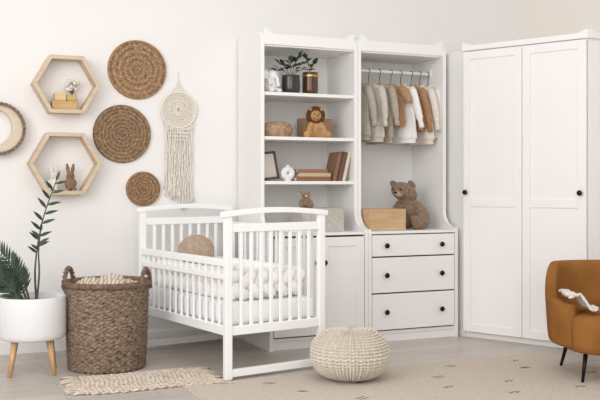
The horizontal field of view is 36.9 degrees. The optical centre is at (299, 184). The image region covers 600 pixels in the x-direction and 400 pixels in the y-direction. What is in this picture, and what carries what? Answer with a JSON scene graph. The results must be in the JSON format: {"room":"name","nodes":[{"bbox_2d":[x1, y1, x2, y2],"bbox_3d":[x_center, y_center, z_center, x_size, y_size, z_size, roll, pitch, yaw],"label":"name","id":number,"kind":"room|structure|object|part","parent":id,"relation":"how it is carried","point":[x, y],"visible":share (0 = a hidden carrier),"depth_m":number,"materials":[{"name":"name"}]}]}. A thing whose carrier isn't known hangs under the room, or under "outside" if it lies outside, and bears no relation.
{"room":"children's room","nodes":[
{"label":"children's room","id":0,"kind":"room"},
{"bbox_2d":[0,0,522,339],"bbox_3d":[-0.753,-0.450,6.110,5.700,3.000,0.100,0,0,-24],"label":"wall","id":1,"kind":"structure","parent":0,"point":[95,232],"depth_m":5.91,"materials":[{"name":"paint"}]},
{"bbox_2d":[0,102,25,154],"bbox_3d":[-1.853,-0.346,5.520,0.328,0.328,0.080,0,0,-24],"label":"wall shelf","id":2,"kind":"object","parent":1,"relation":"attached to","point":[18,130],"visible":1,"depth_m":5.54,"materials":[{"name":"wood"}]},
{"bbox_2d":[26,132,101,194],"bbox_3d":[-1.483,-0.134,5.664,0.447,0.388,0.120,0,0,-24],"label":"shelf","id":3,"kind":"object","parent":1,"relation":"attached to","point":[97,163],"visible":0.94,"depth_m":5.63,"materials":[{"name":"brown wood"}]},
{"bbox_2d":[48,164,58,190],"bbox_3d":[-1.535,-0.047,5.603,0.075,0.166,0.076,0,0,-10],"label":"bunny","id":4,"kind":"object","parent":3,"relation":"on","point":[53,175],"visible":0.84,"depth_m":5.60,"materials":[{"name":"white ceramic"}]},
{"bbox_2d":[65,164,76,190],"bbox_3d":[-1.437,-0.050,5.646,0.077,0.170,0.079,0,0,-30],"label":"bunny","id":5,"kind":"object","parent":3,"relation":"on","point":[71,183],"visible":0.99,"depth_m":5.64,"materials":[{"name":"brown"}]},
{"bbox_2d":[30,54,99,114],"bbox_3d":[-1.476,-0.629,5.667,0.415,0.360,0.120,0,0,-24],"label":"shelf","id":6,"kind":"object","parent":1,"relation":"attached to","point":[82,61],"visible":1,"depth_m":5.63,"materials":[{"name":"brown wood"}]},
{"bbox_2d":[51,92,76,109],"bbox_3d":[-1.485,-0.526,5.664,0.156,0.105,0.070,0,0,-24],"label":"block stack","id":7,"kind":"object","parent":6,"relation":"in","point":[60,100],"visible":0.94,"depth_m":5.63,"materials":[{"name":"brown wood"}]},
{"bbox_2d":[64,79,79,94],"bbox_3d":[-1.442,-0.620,5.687,0.096,0.100,0.058,0,0,-38],"label":"dried flowers","id":8,"kind":"object","parent":7,"relation":"on","point":[71,83],"visible":1,"depth_m":5.67,"materials":[{"name":"white plant"}]},
{"bbox_2d":[0,327,237,354],"bbox_3d":[-1.230,1.004,5.836,4.605,0.092,0.014,0,0,-24],"label":"baseboard","id":9,"kind":"structure","parent":1,"relation":"attached to","point":[59,344],"depth_m":5.71,"materials":[{"name":"paint"}]},
{"bbox_2d":[93,105,150,162],"bbox_3d":[-1.157,-0.333,5.862,0.380,0.380,0.023,0,0,-24],"label":"wall plate","id":10,"kind":"object","parent":1,"relation":"attached to","point":[121,133],"visible":1,"depth_m":5.86,"materials":[{"name":"brown wicker"}]},
{"bbox_2d":[107,40,165,99],"bbox_3d":[-1.066,-0.756,5.903,0.390,0.390,0.023,0,0,-24],"label":"wall plate","id":11,"kind":"object","parent":1,"relation":"attached to","point":[136,69],"visible":1,"depth_m":5.89,"materials":[{"name":"brown wicker"}]},
{"bbox_2d":[126,171,159,205],"bbox_3d":[-1.029,0.026,5.919,0.230,0.230,0.023,0,0,-24],"label":"wall plate","id":12,"kind":"object","parent":1,"relation":"attached to","point":[142,188],"visible":1,"depth_m":5.91,"materials":[{"name":"brown wicker"}]},
{"bbox_2d":[160,72,196,209],"bbox_3d":[-0.810,-0.293,6.012,0.251,0.928,0.021,0,0,-24],"label":"macrame hanging","id":13,"kind":"object","parent":1,"relation":"attached to","point":[178,109],"visible":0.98,"depth_m":6.01,"materials":[{"name":"fabric"}]},
{"bbox_2d":[0,335,599,399],"bbox_3d":[0.000,1.100,3.500,10.000,0.100,11.000,0,0,0],"label":"floor","id":14,"kind":"structure","parent":0,"point":[32,378],"depth_m":5.42,"materials":[{"name":"laminate"}]},
{"bbox_2d":[0,171,66,377],"bbox_3d":[-1.569,0.485,5.032,0.524,1.133,0.370,0,0,-15],"label":"plant","id":15,"kind":"object","parent":14,"relation":"on","point":[25,317],"visible":1,"depth_m":4.95,"materials":[{"name":"green plant"}]},
{"bbox_3d":[-1.611,0.571,4.961,0.190,0.186,0.019,0,0,-24],"label":"stem","id":16,"kind":"part","parent":15,"relation":"part of","materials":[{"name":"green plant"}]},
{"bbox_3d":[-1.572,0.955,4.926,0.057,0.195,0.056,0,0,-15],"label":"leg","id":17,"kind":"part","parent":15,"relation":"part of","materials":[{"name":"brown wood"}]},
{"bbox_3d":[-1.622,0.505,5.049,0.192,0.314,0.058,0,0,-15],"label":"stem","id":18,"kind":"part","parent":15,"relation":"part of","materials":[{"name":"green plant"}]},
{"bbox_3d":[-1.558,0.530,4.992,0.126,0.263,0.060,0,0,-15],"label":"stem","id":19,"kind":"part","parent":15,"relation":"part of","materials":[{"name":"green plant"}]},
{"bbox_3d":[-1.500,0.740,5.050,0.370,0.240,0.370,0,0,-15],"label":"pot","id":20,"kind":"part","parent":15,"relation":"part of","materials":[{"name":"white ceramic"}]},
{"bbox_3d":[-1.455,0.455,5.015,0.045,0.411,0.019,0,0,27],"label":"stem","id":21,"kind":"part","parent":15,"relation":"part of","materials":[{"name":"green plant"}]},
{"bbox_3d":[-1.431,0.310,5.068,0.128,0.701,0.022,0,0,-15],"label":"stem","id":22,"kind":"part","parent":15,"relation":"part of","materials":[{"name":"green plant"}]},
{"bbox_3d":[-1.375,0.955,4.976,0.067,0.195,0.037,0,0,36],"label":"leg","id":23,"kind":"part","parent":15,"relation":"part of","materials":[{"name":"brown wood"}]},
{"bbox_2d":[61,266,151,373],"bbox_3d":[-1.115,0.756,5.200,0.509,0.575,0.509,0,0,-29],"label":"wicker basket","id":24,"kind":"object","parent":14,"relation":"on","point":[107,327],"visible":0.94,"depth_m":5.00,"materials":[{"name":"brown wicker"}]},
{"bbox_3d":[-1.345,0.539,5.232,0.032,0.141,0.168,0,0,8],"label":"handle","id":25,"kind":"part","parent":24,"relation":"part of","materials":[{"name":"wicker"}]},
{"bbox_2d":[76,273,138,283],"bbox_3d":[-1.115,0.561,5.199,0.421,0.104,0.421,0,0,0],"label":"blanket","id":26,"kind":"object","parent":24,"relation":"in","point":[111,278],"visible":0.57,"depth_m":5.13,"materials":[{"name":"fabric"}]},
{"bbox_3d":[-0.885,0.539,5.168,0.032,0.141,0.168,0,0,8],"label":"handle","id":27,"kind":"part","parent":24,"relation":"part of","materials":[{"name":"wicker"}]},
{"bbox_2d":[60,366,233,395],"bbox_3d":[-0.831,1.041,4.805,0.864,0.018,0.479,0,0,-21],"label":"rug","id":28,"kind":"object","parent":14,"relation":"on","point":[137,381],"visible":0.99,"depth_m":4.76,"materials":[{"name":"fabric"}]},
{"bbox_2d":[136,204,327,379],"bbox_3d":[-0.441,0.583,5.447,0.685,0.922,1.132,0,0,-34],"label":"crib","id":29,"kind":"object","parent":14,"relation":"on","point":[225,331],"visible":0.86,"depth_m":5.10,"materials":[{"name":"white paint"}]},
{"bbox_3d":[-0.696,0.604,5.272,0.034,0.410,1.050,0,0,-34],"label":"panel","id":30,"kind":"part","parent":29,"relation":"part of","materials":[{"name":"white paint"}]},
{"bbox_3d":[-0.749,0.583,5.894,0.685,0.922,0.047,0,0,-35],"label":"panel","id":31,"kind":"part","parent":29,"relation":"part of","materials":[{"name":"white paint"}]},
{"bbox_2d":[150,286,312,324],"bbox_3d":[-0.441,0.703,5.447,0.571,0.125,1.036,0,0,-34],"label":"mattress","id":32,"kind":"object","parent":29,"relation":"in","point":[235,303],"visible":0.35,"depth_m":5.07,"materials":[{"name":"white fabric"}]},
{"bbox_2d":[155,256,305,299],"bbox_3d":[-0.441,0.553,5.447,0.558,0.170,1.024,0,0,-34],"label":"bumper cover","id":33,"kind":"object","parent":32,"relation":"on","point":[235,261],"visible":0.46,"depth_m":5.11,"materials":[{"name":"white fabric"}]},
{"bbox_2d":[178,235,213,264],"bbox_3d":[-0.650,0.414,5.631,0.229,0.206,0.102,0,0,-5],"label":"cushion","id":34,"kind":"object","parent":33,"relation":"on","point":[201,245],"visible":0.72,"depth_m":5.60,"materials":[{"name":"beige fabric"}]},
{"bbox_3d":[-0.187,0.526,5.622,0.030,0.565,1.050,0,0,-35],"label":"panel","id":35,"kind":"part","parent":29,"relation":"part of","materials":[{"name":"white paint"}]},
{"bbox_3d":[-0.134,0.583,5.000,0.685,0.922,0.047,0,0,-34],"label":"panel","id":36,"kind":"part","parent":29,"relation":"part of","materials":[{"name":"white paint"}]},
{"bbox_2d":[238,28,367,351],"bbox_3d":[0.018,0.018,6.047,0.702,2.065,0.611,0,0,-24],"label":"tall cabinet","id":37,"kind":"object","parent":14,"relation":"on","point":[346,252],"visible":0.63,"depth_m":6.01,"materials":[{"name":"white paint"}]},
{"bbox_2d":[264,151,279,180],"bbox_3d":[-0.222,-0.128,6.005,0.151,0.201,0.103,0,0,-20],"label":"picture frame","id":38,"kind":"object","parent":37,"relation":"on","point":[271,171],"visible":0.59,"depth_m":5.99,"materials":[{"name":"brown wood"}]},
{"bbox_2d":[264,153,276,177],"bbox_3d":[-0.215,-0.128,5.986,0.118,0.167,0.039,0,0,-20],"label":"print","id":39,"kind":"object","parent":38,"relation":"attached to","point":[270,161],"depth_m":5.99},
{"bbox_2d":[264,70,281,91],"bbox_3d":[-0.179,-0.679,5.905,0.123,0.150,0.123,0,0,5],"label":"elephant figurine","id":40,"kind":"object","parent":37,"relation":"on","point":[272,82],"visible":0.88,"depth_m":5.88,"materials":[{"name":"white ceramic"}]},
{"bbox_2d":[264,122,292,136],"bbox_3d":[-0.148,-0.366,5.931,0.210,0.100,0.143,0,0,-24],"label":"lidded basket","id":41,"kind":"object","parent":37,"relation":"on","point":[283,129],"visible":0.86,"depth_m":5.87,"materials":[{"name":"wicker"}]},
{"bbox_2d":[281,165,294,180],"bbox_3d":[-0.080,-0.080,5.939,0.098,0.106,0.048,0,0,-24],"label":"vase","id":42,"kind":"object","parent":37,"relation":"on","point":[287,177],"visible":1,"depth_m":5.92,"materials":[{"name":"white ceramic"}]},
{"bbox_2d":[269,51,313,92],"bbox_3d":[-0.049,-0.745,5.967,0.314,0.280,0.175,0,0,0],"label":"potted plant","id":43,"kind":"object","parent":37,"relation":"on","point":[290,83],"visible":0.95,"depth_m":5.93,"materials":[{"name":"green plant"}]},
{"bbox_3d":[-0.061,-0.665,5.970,0.122,0.120,0.122,0,0,0],"label":"pot","id":44,"kind":"part","parent":43,"relation":"part of","materials":[{"name":"grey ceramic"}]},
{"bbox_3d":[-0.048,-0.774,5.962,0.214,0.139,0.106,0,0,0],"label":"stem","id":45,"kind":"part","parent":43,"relation":"part of","materials":[{"name":"green plant"}]},
{"bbox_3d":[-0.022,0.651,5.740,0.319,0.627,0.020,0,0,-24],"label":"door","id":46,"kind":"part","parent":37,"relation":"part of","materials":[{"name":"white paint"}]},
{"bbox_3d":[-0.018,-0.015,6.129,0.652,0.022,0.408,0,0,-24],"label":"shelf","id":47,"kind":"part","parent":37,"relation":"part of","materials":[{"name":"white paint"}]},
{"bbox_3d":[-0.018,-0.305,6.129,0.652,0.022,0.408,0,0,-24],"label":"shelf","id":48,"kind":"part","parent":37,"relation":"part of","materials":[{"name":"white paint"}]},
{"bbox_3d":[-0.018,-0.594,6.129,0.652,0.022,0.408,0,0,-24],"label":"shelf","id":49,"kind":"part","parent":37,"relation":"part of","materials":[{"name":"white paint"}]},
{"bbox_2d":[302,53,317,93],"bbox_3d":[0.068,-0.749,6.060,0.111,0.286,0.111,0,0,0],"label":"potted plant","id":50,"kind":"object","parent":37,"relation":"on","point":[309,79],"visible":0.79,"depth_m":6.02,"materials":[{"name":"green plant"}]},
{"bbox_3d":[0.068,-0.680,6.060,0.108,0.150,0.108,0,0,0],"label":"pot","id":51,"kind":"part","parent":50,"relation":"part of","materials":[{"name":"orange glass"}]},
{"bbox_2d":[291,177,330,180],"bbox_3d":[0.057,-0.041,6.049,0.250,0.028,0.170,0,0,-24],"label":"book","id":52,"kind":"object","parent":37,"relation":"on","point":[294,178],"visible":0.79,"depth_m":5.97,"materials":[{"name":"paper"}]},
{"bbox_2d":[294,173,330,176],"bbox_3d":[0.068,-0.068,6.060,0.230,0.026,0.160,0,0,-27],"label":"book","id":53,"kind":"object","parent":52,"relation":"on","point":[296,174],"visible":0.79,"depth_m":5.99,"materials":[{"name":"paper"}]},
{"bbox_2d":[294,169,327,172],"bbox_3d":[0.055,-0.093,6.060,0.220,0.024,0.150,0,0,-22],"label":"book","id":54,"kind":"object","parent":53,"relation":"on","point":[295,170],"visible":0.83,"depth_m":5.99,"materials":[{"name":"paper"}]},
{"bbox_2d":[297,118,332,137],"bbox_3d":[0.103,-0.387,6.229,0.220,0.140,0.120,0,0,-24],"label":"wooden crate","id":55,"kind":"object","parent":37,"relation":"on","point":[302,123],"visible":0.38,"depth_m":6.20,"materials":[{"name":"brown wood"}]},
{"bbox_2d":[291,207,343,231],"bbox_3d":[0.114,0.230,5.982,0.300,0.155,0.200,0,0,-24],"label":"storage box","id":56,"kind":"object","parent":37,"relation":"on","point":[334,221],"visible":0.55,"depth_m":5.92,"materials":[{"name":"grey fabric"}]},
{"bbox_2d":[299,191,313,207],"bbox_3d":[0.039,0.095,5.933,0.102,0.111,0.092,0,0,-10],"label":"toy","id":57,"kind":"object","parent":56,"relation":"on","point":[305,201],"visible":1,"depth_m":5.92,"materials":[{"name":"fur"}]},
{"bbox_2d":[304,106,330,137],"bbox_3d":[0.102,-0.423,6.037,0.181,0.216,0.145,0,0,-17],"label":"lion","id":58,"kind":"object","parent":37,"relation":"on","point":[315,115],"visible":0.93,"depth_m":6.02},
{"bbox_2d":[326,152,341,180],"bbox_3d":[0.223,-0.122,6.135,0.073,0.200,0.150,0,0,-24],"label":"book","id":59,"kind":"object","parent":37,"relation":"on","point":[334,159],"visible":0.86,"depth_m":6.09,"materials":[{"name":"paper"}]},
{"bbox_2d":[336,151,347,180],"bbox_3d":[0.257,-0.124,6.147,0.078,0.206,0.155,0,0,-24],"label":"book","id":60,"kind":"object","parent":37,"relation":"on","point":[344,154],"visible":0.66,"depth_m":6.08,"materials":[{"name":"paper"}]},
{"bbox_3d":[0.273,0.651,5.871,0.319,0.627,0.020,0,0,-24],"label":"door","id":61,"kind":"part","parent":37,"relation":"part of","materials":[{"name":"white paint"}]},
{"bbox_2d":[342,152,350,180],"bbox_3d":[0.286,-0.123,6.162,0.068,0.200,0.150,0,0,-24],"label":"book","id":62,"kind":"object","parent":37,"relation":"on","point":[349,153],"visible":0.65,"depth_m":6.09,"materials":[{"name":"paper"}]},
{"bbox_2d":[181,352,599,399],"bbox_3d":[0.817,1.047,4.290,2.300,0.005,1.900,0,0,-24],"label":"rug","id":63,"kind":"object","parent":14,"relation":"on","point":[525,376],"visible":0.92,"depth_m":4.71,"materials":[{"name":"fabric"}]},
{"bbox_2d":[309,326,390,381],"bbox_3d":[0.270,0.908,4.860,0.439,0.269,0.439,0,0,-32],"label":"pouf","id":64,"kind":"object","parent":63,"relation":"on","point":[337,353],"visible":1,"depth_m":4.71,"materials":[{"name":"beige fabric"}]},
{"bbox_2d":[545,260,599,381],"bbox_3d":[1.715,0.743,4.990,0.682,0.607,0.662,0,0,2],"label":"armchair","id":65,"kind":"object","parent":63,"relation":"on","point":[574,327],"visible":0.98,"depth_m":4.96,"materials":[{"name":"fabric"}]},
{"bbox_3d":[1.530,0.958,5.188,0.028,0.176,0.075,0,0,-28],"label":"leg","id":66,"kind":"part","parent":65,"relation":"part of","materials":[{"name":"black metal"}]},
{"bbox_2d":[558,289,598,311],"bbox_3d":[1.510,0.625,4.883,0.170,0.100,0.261,0,0,2],"label":"throw","id":67,"kind":"object","parent":65,"relation":"on","point":[580,298],"visible":1,"depth_m":4.82,"materials":[{"name":"white fabric"}]},
{"bbox_3d":[1.714,0.790,4.950,0.561,0.208,0.581,0,0,2],"label":"seat","id":68,"kind":"part","parent":65,"relation":"part of","materials":[{"name":"fabric"}]},
{"bbox_3d":[1.516,0.958,4.786,0.028,0.176,0.075,0,0,32],"label":"leg","id":69,"kind":"part","parent":65,"relation":"part of","materials":[{"name":"black metal"}]},
{"bbox_2d":[355,35,457,341],"bbox_3d":[0.661,0.018,6.333,0.702,2.065,0.611,0,0,-24],"label":"wardrobe","id":70,"kind":"object","parent":14,"relation":"on","point":[413,273],"visible":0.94,"depth_m":6.22,"materials":[{"name":"white paint"}]},
{"bbox_2d":[361,208,405,230],"bbox_3d":[0.552,0.235,6.155,0.280,0.145,0.200,0,0,-24],"label":"wooden crate","id":71,"kind":"object","parent":70,"relation":"on","point":[375,219],"visible":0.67,"depth_m":6.06,"materials":[{"name":"brown wood"}]},
{"bbox_2d":[390,180,429,228],"bbox_3d":[0.780,0.139,6.372,0.352,0.344,0.278,0,0,42],"label":"teddy bear","id":72,"kind":"object","parent":70,"relation":"on","point":[417,216],"visible":0.84,"depth_m":6.33},
{"bbox_3d":[0.675,0.846,6.302,0.642,0.238,0.480,0,0,-24],"label":"drawer","id":73,"kind":"part","parent":70,"relation":"part of","materials":[{"name":"white paint"}]},
{"bbox_3d":[0.675,0.601,6.302,0.642,0.234,0.480,0,0,-24],"label":"drawer","id":74,"kind":"part","parent":70,"relation":"part of","materials":[{"name":"white paint"}]},
{"bbox_3d":[0.675,0.404,6.302,0.642,0.142,0.480,0,0,-24],"label":"drawer","id":75,"kind":"part","parent":70,"relation":"part of","materials":[{"name":"white paint"}]},
{"bbox_2d":[446,29,599,347],"bbox_3d":[1.604,0.035,6.316,1.010,2.030,1.418,0,0,-24],"label":"wardrobe","id":76,"kind":"object","parent":14,"relation":"on","point":[523,116],"visible":0.86,"depth_m":5.94,"materials":[{"name":"white paint"}]},
{"bbox_3d":[1.298,0.045,6.071,0.436,1.920,0.020,0,0,40],"label":"door","id":77,"kind":"part","parent":76,"relation":"part of","materials":[{"name":"white paint"}]},
{"bbox_3d":[1.634,0.045,5.788,0.434,1.920,0.020,0,0,40],"label":"door","id":78,"kind":"part","parent":76,"relation":"part of","materials":[{"name":"white paint"}]},
{"bbox_2d":[523,0,599,38],"bbox_3d":[2.557,-0.450,5.559,0.101,3.000,3.600,0,0,-24],"label":"wall","id":79,"kind":"structure","parent":0,"point":[541,18],"depth_m":6.79,"materials":[{"name":"paint"}]},
{"label":"clothes hanger","id":80,"kind":"object","parent":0,"visible":0},
{"bbox_2d":[361,82,376,140],"bbox_3d":[0.403,-0.513,6.279,0.066,0.408,0.408,0,0,-35],"label":"cardigan","id":81,"kind":"object","parent":80,"relation":"hanging from","point":[368,102],"visible":0.3,"depth_m":6.18,"materials":[{"name":"fabric"}]},
{"label":"clothes hanger","id":82,"kind":"object","parent":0,"visible":0},
{"bbox_2d":[407,85,439,145],"bbox_3d":[0.862,-0.503,6.484,0.066,0.428,0.411,0,0,-38],"label":"cardigan","id":83,"kind":"object","parent":82,"relation":"hanging from","point":[423,138],"visible":0.38,"depth_m":6.38,"materials":[{"name":"fabric"}]},
{"bbox_3d":[0.643,-0.747,6.386,0.214,0.144,0.012,0,0,40],"label":"clothes hanger","id":84,"kind":"object","parent":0,"visible":0},
{"bbox_2d":[386,84,411,126],"bbox_3d":[0.643,-0.565,6.386,0.361,0.304,0.063,0,0,40],"label":"baby romper","id":85,"kind":"object","parent":84,"relation":"hanging from","point":[402,92],"visible":0.4,"depth_m":6.31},
{"label":"clothes hanger","id":86,"kind":"object","parent":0,"visible":0},
{"bbox_2d":[393,84,423,143],"bbox_3d":[0.715,-0.506,6.417,0.063,0.422,0.417,0,0,-43],"label":"shirt","id":87,"kind":"object","parent":86,"relation":"hanging from","point":[405,134],"visible":0.33,"depth_m":6.33,"materials":[{"name":"fabric"}]},
{"label":"clothes hanger","id":88,"kind":"object","parent":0,"visible":0},
{"bbox_2d":[426,85,441,137],"bbox_3d":[0.923,-0.526,6.510,0.063,0.382,0.345,0,0,-30],"label":"shirt","id":89,"kind":"object","parent":88,"relation":"hanging from","point":[436,133],"visible":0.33,"depth_m":6.40,"materials":[{"name":"fabric"}]},
{"bbox_3d":[0.478,-0.746,6.313,0.012,0.144,0.240,0,0,-45],"label":"clothes hanger","id":90,"kind":"object","parent":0,"visible":0},
{"bbox_2d":[361,82,387,142],"bbox_3d":[0.478,-0.508,6.312,0.066,0.418,0.378,0,0,-45],"label":"sweater","id":91,"kind":"object","parent":90,"relation":"hanging from","point":[377,133],"visible":0.49,"depth_m":6.22,"materials":[{"name":"fabric"}]},
{"bbox_3d":[0.558,-0.747,6.348,0.012,0.144,0.214,0,0,-45],"label":"clothes hanger","id":92,"kind":"object","parent":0,"visible":0},
{"bbox_2d":[366,83,399,144],"bbox_3d":[0.558,-0.503,6.348,0.064,0.428,0.396,0,0,-45],"label":"sweater","id":93,"kind":"object","parent":92,"relation":"hanging from","point":[392,100],"visible":0.47,"depth_m":6.26,"materials":[{"name":"fabric"}]},
{"label":"clothes hanger","id":94,"kind":"object","parent":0,"visible":0},
{"bbox_2d":[410,85,432,131],"bbox_3d":[0.796,-0.544,6.455,0.356,0.346,0.064,0,0,44],"label":"sweater","id":95,"kind":"object","parent":94,"relation":"hanging from","point":[424,102],"visible":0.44,"depth_m":6.35,"materials":[{"name":"fabric"}]}
]}

